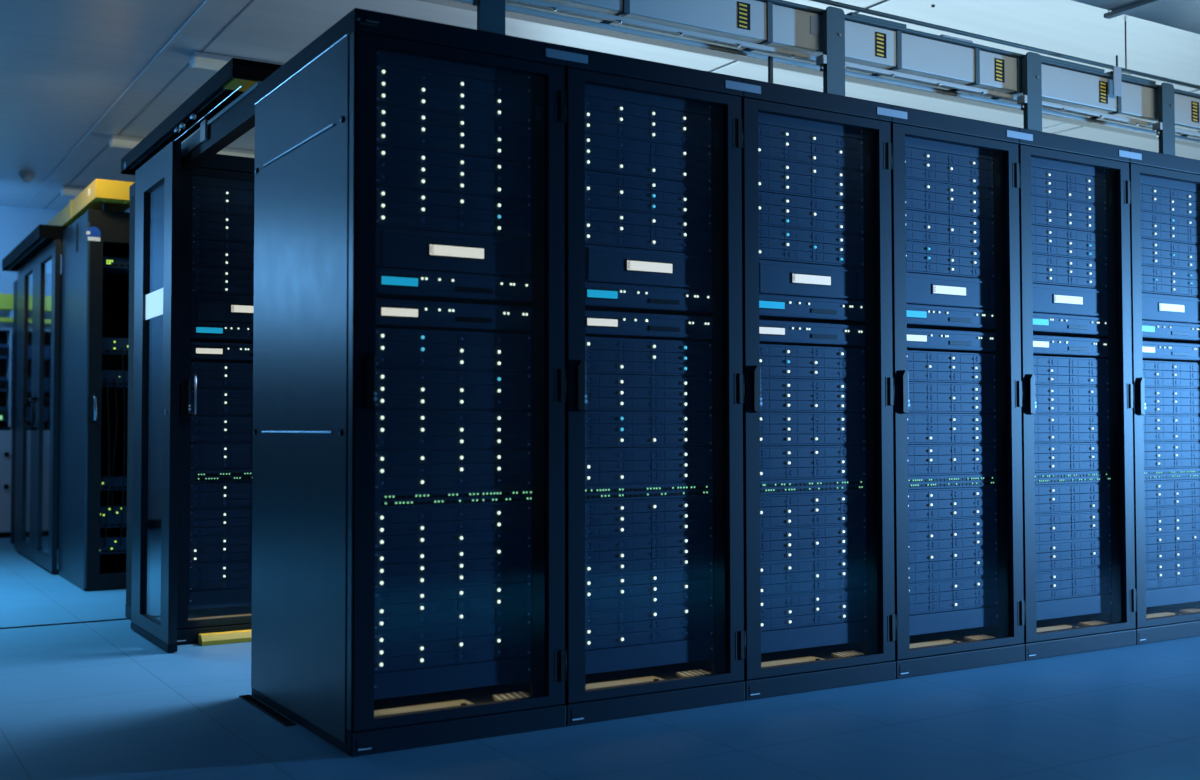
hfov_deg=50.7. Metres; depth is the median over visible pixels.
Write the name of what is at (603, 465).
server
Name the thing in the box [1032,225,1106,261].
server
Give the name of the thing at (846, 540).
server
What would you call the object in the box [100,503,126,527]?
switch
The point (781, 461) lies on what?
server
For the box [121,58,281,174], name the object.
door frame
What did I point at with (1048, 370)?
server
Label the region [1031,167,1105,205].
server
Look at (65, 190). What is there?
ceiling light
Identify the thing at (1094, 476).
switch
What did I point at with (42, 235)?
door frame
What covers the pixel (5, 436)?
base cabinet
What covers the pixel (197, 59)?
ceiling light
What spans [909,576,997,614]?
server
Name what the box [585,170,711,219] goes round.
server
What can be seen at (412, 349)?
server
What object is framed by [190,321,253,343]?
appliance
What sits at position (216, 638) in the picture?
duct
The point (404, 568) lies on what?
server
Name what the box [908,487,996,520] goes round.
server
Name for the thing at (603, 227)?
server
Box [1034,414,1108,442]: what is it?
server
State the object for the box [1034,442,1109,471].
server
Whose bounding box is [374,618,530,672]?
server
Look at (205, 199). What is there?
server
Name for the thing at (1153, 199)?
server
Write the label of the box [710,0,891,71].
trim
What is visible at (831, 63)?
support post
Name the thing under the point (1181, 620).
tall cabinet
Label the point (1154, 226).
server
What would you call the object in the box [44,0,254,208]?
trim
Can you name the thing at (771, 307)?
appliance
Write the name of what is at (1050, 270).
server
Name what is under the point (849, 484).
switch
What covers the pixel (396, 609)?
server
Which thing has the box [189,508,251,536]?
server
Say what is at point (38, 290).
double door
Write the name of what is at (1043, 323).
appliance
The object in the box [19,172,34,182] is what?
smoke detector
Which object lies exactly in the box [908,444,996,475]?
server
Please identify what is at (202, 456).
server
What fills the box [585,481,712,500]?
switch
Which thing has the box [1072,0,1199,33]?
cable tray
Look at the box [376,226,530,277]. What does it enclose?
server
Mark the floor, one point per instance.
(101, 700)
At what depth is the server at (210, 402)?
5.90 m
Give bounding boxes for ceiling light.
[61,185,85,195]
[109,135,143,148]
[189,51,283,70]
[216,147,254,157]
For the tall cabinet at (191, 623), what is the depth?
5.93 m
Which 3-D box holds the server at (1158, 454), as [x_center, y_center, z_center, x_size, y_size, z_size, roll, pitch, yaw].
[2.521,0.314,6.227,0.552,0.123,0.668,1,-2,-31]
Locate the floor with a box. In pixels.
[0,538,1199,779]
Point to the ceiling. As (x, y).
(64, 64)
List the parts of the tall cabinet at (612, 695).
label strip, door handle, brush plate, blanking panel, blanking panel, slotted plate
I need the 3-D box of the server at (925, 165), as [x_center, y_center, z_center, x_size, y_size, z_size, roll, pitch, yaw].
[1.259,-0.904,5.492,0.552,0.123,0.668,1,-2,-31]
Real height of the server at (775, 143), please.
0.123 m
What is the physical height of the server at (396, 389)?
0.123 m
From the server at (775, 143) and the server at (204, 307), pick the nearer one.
the server at (775, 143)
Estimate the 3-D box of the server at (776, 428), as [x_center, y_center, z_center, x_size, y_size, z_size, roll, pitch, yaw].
[0.630,0.156,5.073,0.552,0.123,0.668,1,-2,-31]
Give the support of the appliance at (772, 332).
in the tall cabinet at (779, 673)
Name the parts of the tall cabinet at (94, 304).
handle, frame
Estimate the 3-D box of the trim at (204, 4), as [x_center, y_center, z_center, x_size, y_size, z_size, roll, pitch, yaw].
[-0.903,-1.942,4.520,0.016,0.007,17.300,1,-2,-31]
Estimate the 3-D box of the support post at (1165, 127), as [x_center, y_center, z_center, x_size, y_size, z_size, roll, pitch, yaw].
[2.846,-1.316,6.394,0.119,0.461,0.050,1,-2,-31]
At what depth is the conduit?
5.99 m
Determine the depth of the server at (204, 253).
5.92 m
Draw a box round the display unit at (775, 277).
[759,259,863,300]
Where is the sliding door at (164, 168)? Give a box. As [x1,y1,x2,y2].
[131,141,180,651]
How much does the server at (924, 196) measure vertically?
0.123 m
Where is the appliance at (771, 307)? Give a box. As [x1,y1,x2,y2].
[759,294,864,323]
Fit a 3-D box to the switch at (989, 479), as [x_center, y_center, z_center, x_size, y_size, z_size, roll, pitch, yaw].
[1.328,0.379,5.343,0.552,0.054,0.405,1,-2,-31]
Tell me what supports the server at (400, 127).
in the tall cabinet at (314, 327)
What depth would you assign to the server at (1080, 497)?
5.57 m
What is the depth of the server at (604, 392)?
4.41 m
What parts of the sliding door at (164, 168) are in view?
rail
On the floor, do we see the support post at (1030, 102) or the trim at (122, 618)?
the trim at (122, 618)
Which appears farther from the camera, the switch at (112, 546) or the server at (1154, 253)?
the switch at (112, 546)
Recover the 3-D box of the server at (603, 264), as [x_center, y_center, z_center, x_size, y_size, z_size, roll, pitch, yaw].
[0.040,-0.422,4.638,0.551,0.124,0.504,1,-2,-31]
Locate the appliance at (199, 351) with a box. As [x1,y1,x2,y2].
[190,342,252,362]
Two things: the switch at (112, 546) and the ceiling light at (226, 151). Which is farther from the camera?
the ceiling light at (226, 151)
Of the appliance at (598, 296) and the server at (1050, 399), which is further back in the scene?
the server at (1050, 399)
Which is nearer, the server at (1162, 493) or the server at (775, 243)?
the server at (775, 243)
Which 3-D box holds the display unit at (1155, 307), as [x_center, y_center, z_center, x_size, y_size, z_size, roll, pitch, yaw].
[2.561,-0.379,6.181,0.551,0.124,0.504,1,-2,-31]
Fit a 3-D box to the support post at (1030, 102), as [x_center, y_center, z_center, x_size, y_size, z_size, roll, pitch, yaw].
[1.991,-1.331,5.870,0.119,0.461,0.050,1,-2,-31]
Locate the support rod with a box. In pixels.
[768,56,772,82]
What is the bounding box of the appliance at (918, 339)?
[907,328,995,352]
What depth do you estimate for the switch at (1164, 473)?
5.94 m
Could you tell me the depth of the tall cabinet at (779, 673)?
4.85 m
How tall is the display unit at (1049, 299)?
0.124 m
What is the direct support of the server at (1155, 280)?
in the tall cabinet at (1181, 620)
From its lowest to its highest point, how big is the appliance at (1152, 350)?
0.080 m
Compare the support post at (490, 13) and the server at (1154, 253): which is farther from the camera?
the server at (1154, 253)
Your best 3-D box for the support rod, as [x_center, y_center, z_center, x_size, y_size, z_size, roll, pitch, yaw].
[0.703,-1.246,5.220,0.020,0.256,0.012,1,-2,-31]
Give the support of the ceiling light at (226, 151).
attached to the ceiling
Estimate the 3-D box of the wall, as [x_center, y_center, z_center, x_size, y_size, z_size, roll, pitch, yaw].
[-1.418,-0.115,14.385,19.100,3.060,0.150,1,-2,-31]
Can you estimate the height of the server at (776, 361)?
0.123 m
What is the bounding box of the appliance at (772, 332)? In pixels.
[759,320,864,347]
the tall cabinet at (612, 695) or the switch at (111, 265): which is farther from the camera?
the switch at (111, 265)
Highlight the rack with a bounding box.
[0,327,11,429]
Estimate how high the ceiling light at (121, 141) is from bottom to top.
0.077 m
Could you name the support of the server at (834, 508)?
in the tall cabinet at (779, 673)
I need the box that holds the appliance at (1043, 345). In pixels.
[1033,335,1107,357]
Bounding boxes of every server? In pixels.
[188,534,251,563]
[188,561,251,591]
[189,416,252,442]
[189,443,252,470]
[189,481,251,509]
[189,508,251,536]
[190,294,253,323]
[190,362,252,389]
[190,389,252,416]
[191,185,253,216]
[191,212,253,243]
[191,239,253,269]
[191,266,253,296]
[374,580,530,631]
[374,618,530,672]
[375,328,531,371]
[375,369,531,410]
[375,410,531,449]
[375,448,531,490]
[375,504,531,549]
[375,542,531,590]
[376,64,531,124]
[376,104,531,162]
[376,145,531,200]
[376,185,531,238]
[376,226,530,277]
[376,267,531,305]
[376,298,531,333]
[585,96,710,149]
[585,133,711,184]
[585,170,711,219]
[585,207,711,254]
[585,244,711,289]
[585,337,711,376]
[585,374,712,411]
[585,411,712,447]
[585,447,712,484]
[585,497,712,538]
[585,532,712,575]
[585,567,712,612]
[585,601,713,649]
[758,124,862,171]
[758,157,863,203]
[759,192,863,235]
[759,225,863,267]
[759,344,864,379]
[760,378,864,412]
[760,412,865,445]
[760,445,865,479]
[760,491,865,528]
[760,524,865,562]
[761,556,866,596]
[761,588,866,630]
[905,147,993,189]
[905,178,993,219]
[906,210,993,249]
[906,241,994,279]
[907,350,995,383]
[907,413,995,443]
[908,382,995,413]
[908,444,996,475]
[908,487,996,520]
[908,516,996,551]
[909,546,997,582]
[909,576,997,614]
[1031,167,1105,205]
[1031,196,1106,233]
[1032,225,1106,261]
[1032,254,1106,288]
[1033,356,1108,385]
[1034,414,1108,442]
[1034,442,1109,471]
[1035,385,1108,413]
[1035,483,1109,513]
[1035,510,1110,542]
[1035,538,1110,571]
[1036,566,1110,600]
[1140,184,1199,218]
[1140,211,1199,245]
[1141,238,1199,271]
[1141,265,1199,297]
[1143,360,1199,388]
[1143,415,1199,441]
[1144,441,1199,468]
[1144,479,1199,507]
[1145,388,1199,414]
[1145,505,1199,534]
[1145,531,1199,561]
[1146,557,1199,588]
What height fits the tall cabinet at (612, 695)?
2.250 m
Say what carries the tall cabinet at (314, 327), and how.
on the floor
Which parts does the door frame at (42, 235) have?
rail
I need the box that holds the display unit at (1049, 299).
[1032,283,1107,316]
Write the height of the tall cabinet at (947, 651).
2.250 m
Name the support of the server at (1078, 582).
in the tall cabinet at (1046, 638)
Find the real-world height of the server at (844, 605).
0.123 m
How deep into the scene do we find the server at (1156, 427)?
5.95 m
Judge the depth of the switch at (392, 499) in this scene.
4.01 m
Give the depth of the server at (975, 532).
5.17 m
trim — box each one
[0,618,128,628]
[21,0,209,207]
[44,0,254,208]
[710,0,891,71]
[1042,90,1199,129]
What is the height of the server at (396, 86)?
0.123 m
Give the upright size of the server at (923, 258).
0.123 m
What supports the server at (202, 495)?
in the tall cabinet at (191, 623)
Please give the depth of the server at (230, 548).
5.88 m
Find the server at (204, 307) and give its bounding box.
[190,294,253,323]
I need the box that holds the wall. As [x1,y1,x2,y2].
[0,205,61,430]
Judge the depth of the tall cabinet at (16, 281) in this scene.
10.78 m
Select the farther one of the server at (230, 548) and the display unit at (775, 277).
the server at (230, 548)
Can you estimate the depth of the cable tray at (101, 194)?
7.81 m
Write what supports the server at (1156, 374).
in the tall cabinet at (1181, 620)
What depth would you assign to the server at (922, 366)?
5.20 m
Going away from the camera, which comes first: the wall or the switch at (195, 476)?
the switch at (195, 476)
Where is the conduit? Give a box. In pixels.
[810,0,1199,89]
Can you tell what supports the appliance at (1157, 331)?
on the appliance at (1152, 350)
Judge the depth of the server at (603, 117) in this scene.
4.44 m
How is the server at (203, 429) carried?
in the tall cabinet at (191, 623)
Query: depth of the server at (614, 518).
4.40 m
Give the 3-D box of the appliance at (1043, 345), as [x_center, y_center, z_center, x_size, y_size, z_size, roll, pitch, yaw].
[1.945,-0.189,5.768,0.553,0.080,0.455,1,-2,-31]
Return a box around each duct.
[198,629,250,645]
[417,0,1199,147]
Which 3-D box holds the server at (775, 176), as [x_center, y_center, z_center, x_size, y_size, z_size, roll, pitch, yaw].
[0.629,-0.789,5.102,0.552,0.123,0.668,1,-2,-31]
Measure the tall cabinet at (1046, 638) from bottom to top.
2.250 m
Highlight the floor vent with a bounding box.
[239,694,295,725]
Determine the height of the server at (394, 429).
0.123 m
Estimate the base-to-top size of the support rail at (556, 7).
0.028 m
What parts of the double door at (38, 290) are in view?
door, ring handle, glass pane, ring handle, glass pane, door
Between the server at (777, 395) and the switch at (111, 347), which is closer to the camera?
the server at (777, 395)
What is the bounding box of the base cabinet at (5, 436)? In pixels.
[0,431,11,537]
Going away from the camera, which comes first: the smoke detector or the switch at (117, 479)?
the switch at (117, 479)
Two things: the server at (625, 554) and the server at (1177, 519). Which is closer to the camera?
the server at (625, 554)
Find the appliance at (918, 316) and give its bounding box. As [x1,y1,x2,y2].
[907,304,994,330]
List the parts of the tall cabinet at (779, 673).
label strip, door handle, brush plate, blanking panel, blanking panel, slotted plate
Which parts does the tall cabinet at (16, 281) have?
door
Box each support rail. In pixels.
[451,0,1199,143]
[506,0,1199,136]
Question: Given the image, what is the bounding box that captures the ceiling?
[0,0,1199,211]
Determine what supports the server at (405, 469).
in the tall cabinet at (314, 327)
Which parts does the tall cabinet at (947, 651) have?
label strip, door handle, brush plate, blanking panel, blanking panel, slotted plate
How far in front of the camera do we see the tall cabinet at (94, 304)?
7.98 m
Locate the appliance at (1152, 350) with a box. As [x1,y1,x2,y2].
[1142,341,1199,361]
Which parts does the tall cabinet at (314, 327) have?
panel, door handle, brush plate, blanking panel, blanking panel, door, slotted plate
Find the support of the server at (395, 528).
in the tall cabinet at (314, 327)
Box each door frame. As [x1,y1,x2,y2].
[2,224,68,271]
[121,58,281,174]
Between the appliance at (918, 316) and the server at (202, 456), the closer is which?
the appliance at (918, 316)
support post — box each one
[473,0,504,34]
[816,6,844,95]
[1017,52,1041,131]
[1152,82,1174,155]
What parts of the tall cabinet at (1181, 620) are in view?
label strip, door handle, brush plate, blanking panel, blanking panel, slotted plate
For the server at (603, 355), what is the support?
in the tall cabinet at (612, 695)
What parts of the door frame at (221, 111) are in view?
rail, tag plate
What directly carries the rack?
on the base cabinet at (5, 436)
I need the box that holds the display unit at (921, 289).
[906,272,994,309]
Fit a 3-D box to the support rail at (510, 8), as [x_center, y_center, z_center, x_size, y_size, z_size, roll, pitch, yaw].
[1.438,-1.371,5.737,6.900,0.020,0.018,1,-2,-31]
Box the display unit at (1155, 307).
[1142,293,1199,323]
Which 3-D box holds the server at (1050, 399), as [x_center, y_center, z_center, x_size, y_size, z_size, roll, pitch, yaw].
[1.891,0.052,5.849,0.552,0.123,0.668,1,-2,-31]
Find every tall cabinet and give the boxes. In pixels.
[10,274,61,548]
[58,209,129,590]
[125,154,254,644]
[251,8,566,756]
[546,46,745,725]
[725,78,895,700]
[877,105,1024,678]
[1007,128,1136,660]
[1119,148,1199,644]
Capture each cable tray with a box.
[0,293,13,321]
[46,179,134,254]
[505,0,1199,138]
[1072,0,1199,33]
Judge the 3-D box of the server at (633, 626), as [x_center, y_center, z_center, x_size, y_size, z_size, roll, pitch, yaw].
[0.001,0.824,4.666,0.552,0.123,0.668,1,-2,-31]
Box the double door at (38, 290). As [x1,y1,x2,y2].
[14,239,60,574]
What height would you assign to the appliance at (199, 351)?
0.080 m
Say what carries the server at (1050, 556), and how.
in the tall cabinet at (1046, 638)
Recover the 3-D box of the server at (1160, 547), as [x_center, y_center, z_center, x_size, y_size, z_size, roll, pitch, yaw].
[2.522,0.742,6.214,0.552,0.123,0.668,1,-2,-31]
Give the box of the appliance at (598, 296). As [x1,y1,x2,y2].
[585,282,712,315]
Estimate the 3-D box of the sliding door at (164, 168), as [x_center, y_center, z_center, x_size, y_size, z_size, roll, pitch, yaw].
[-2.069,0.032,5.882,0.048,2.239,0.779,1,-2,-31]
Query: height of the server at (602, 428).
0.123 m
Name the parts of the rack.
patch panel, patch panel, patch panel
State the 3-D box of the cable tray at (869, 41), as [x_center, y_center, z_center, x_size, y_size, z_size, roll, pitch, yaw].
[1.479,-1.520,5.675,6.898,0.269,0.199,1,-2,-31]
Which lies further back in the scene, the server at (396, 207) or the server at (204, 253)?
the server at (204, 253)
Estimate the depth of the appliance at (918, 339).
5.20 m
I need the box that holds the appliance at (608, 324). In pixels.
[585,310,712,340]
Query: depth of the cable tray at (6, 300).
11.44 m
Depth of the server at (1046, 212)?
5.61 m
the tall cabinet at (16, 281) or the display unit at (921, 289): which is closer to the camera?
the display unit at (921, 289)
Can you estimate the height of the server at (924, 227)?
0.123 m
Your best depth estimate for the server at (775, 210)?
4.82 m
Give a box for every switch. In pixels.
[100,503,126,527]
[100,533,126,553]
[101,475,126,490]
[102,338,128,356]
[102,370,127,387]
[103,257,128,274]
[189,469,252,482]
[375,487,531,508]
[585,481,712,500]
[760,477,865,494]
[908,473,996,489]
[1035,470,1110,484]
[1144,467,1199,480]
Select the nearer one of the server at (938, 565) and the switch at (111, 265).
the server at (938, 565)
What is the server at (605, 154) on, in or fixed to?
in the tall cabinet at (612, 695)
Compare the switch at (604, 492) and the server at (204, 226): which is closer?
the switch at (604, 492)
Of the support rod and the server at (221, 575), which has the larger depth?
the server at (221, 575)
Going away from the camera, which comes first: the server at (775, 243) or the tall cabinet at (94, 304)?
the server at (775, 243)
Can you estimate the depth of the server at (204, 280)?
5.92 m
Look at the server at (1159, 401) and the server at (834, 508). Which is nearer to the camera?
the server at (834, 508)
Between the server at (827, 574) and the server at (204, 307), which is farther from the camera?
the server at (204, 307)
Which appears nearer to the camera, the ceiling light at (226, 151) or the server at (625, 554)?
the server at (625, 554)
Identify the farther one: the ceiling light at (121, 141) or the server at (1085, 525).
the ceiling light at (121, 141)
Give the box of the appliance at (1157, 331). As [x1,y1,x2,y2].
[1142,320,1199,342]
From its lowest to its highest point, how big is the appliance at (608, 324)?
0.080 m
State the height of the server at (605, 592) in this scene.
0.123 m
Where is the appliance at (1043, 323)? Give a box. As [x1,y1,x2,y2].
[1033,313,1107,336]
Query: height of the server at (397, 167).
0.123 m
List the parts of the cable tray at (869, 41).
plate, plate, bracket, plate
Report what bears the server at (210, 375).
in the tall cabinet at (191, 623)
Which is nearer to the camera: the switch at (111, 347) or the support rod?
the support rod
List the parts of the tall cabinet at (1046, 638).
label strip, door handle, brush plate, blanking panel, blanking panel, slotted plate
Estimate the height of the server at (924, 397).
0.123 m
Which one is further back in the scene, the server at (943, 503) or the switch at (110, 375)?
the switch at (110, 375)
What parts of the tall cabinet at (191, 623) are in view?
door handle, door, blanking panel, brush plate, blanking panel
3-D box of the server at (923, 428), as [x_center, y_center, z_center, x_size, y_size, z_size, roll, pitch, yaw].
[1.261,0.167,5.459,0.552,0.123,0.668,1,-2,-31]
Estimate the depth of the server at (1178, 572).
5.92 m

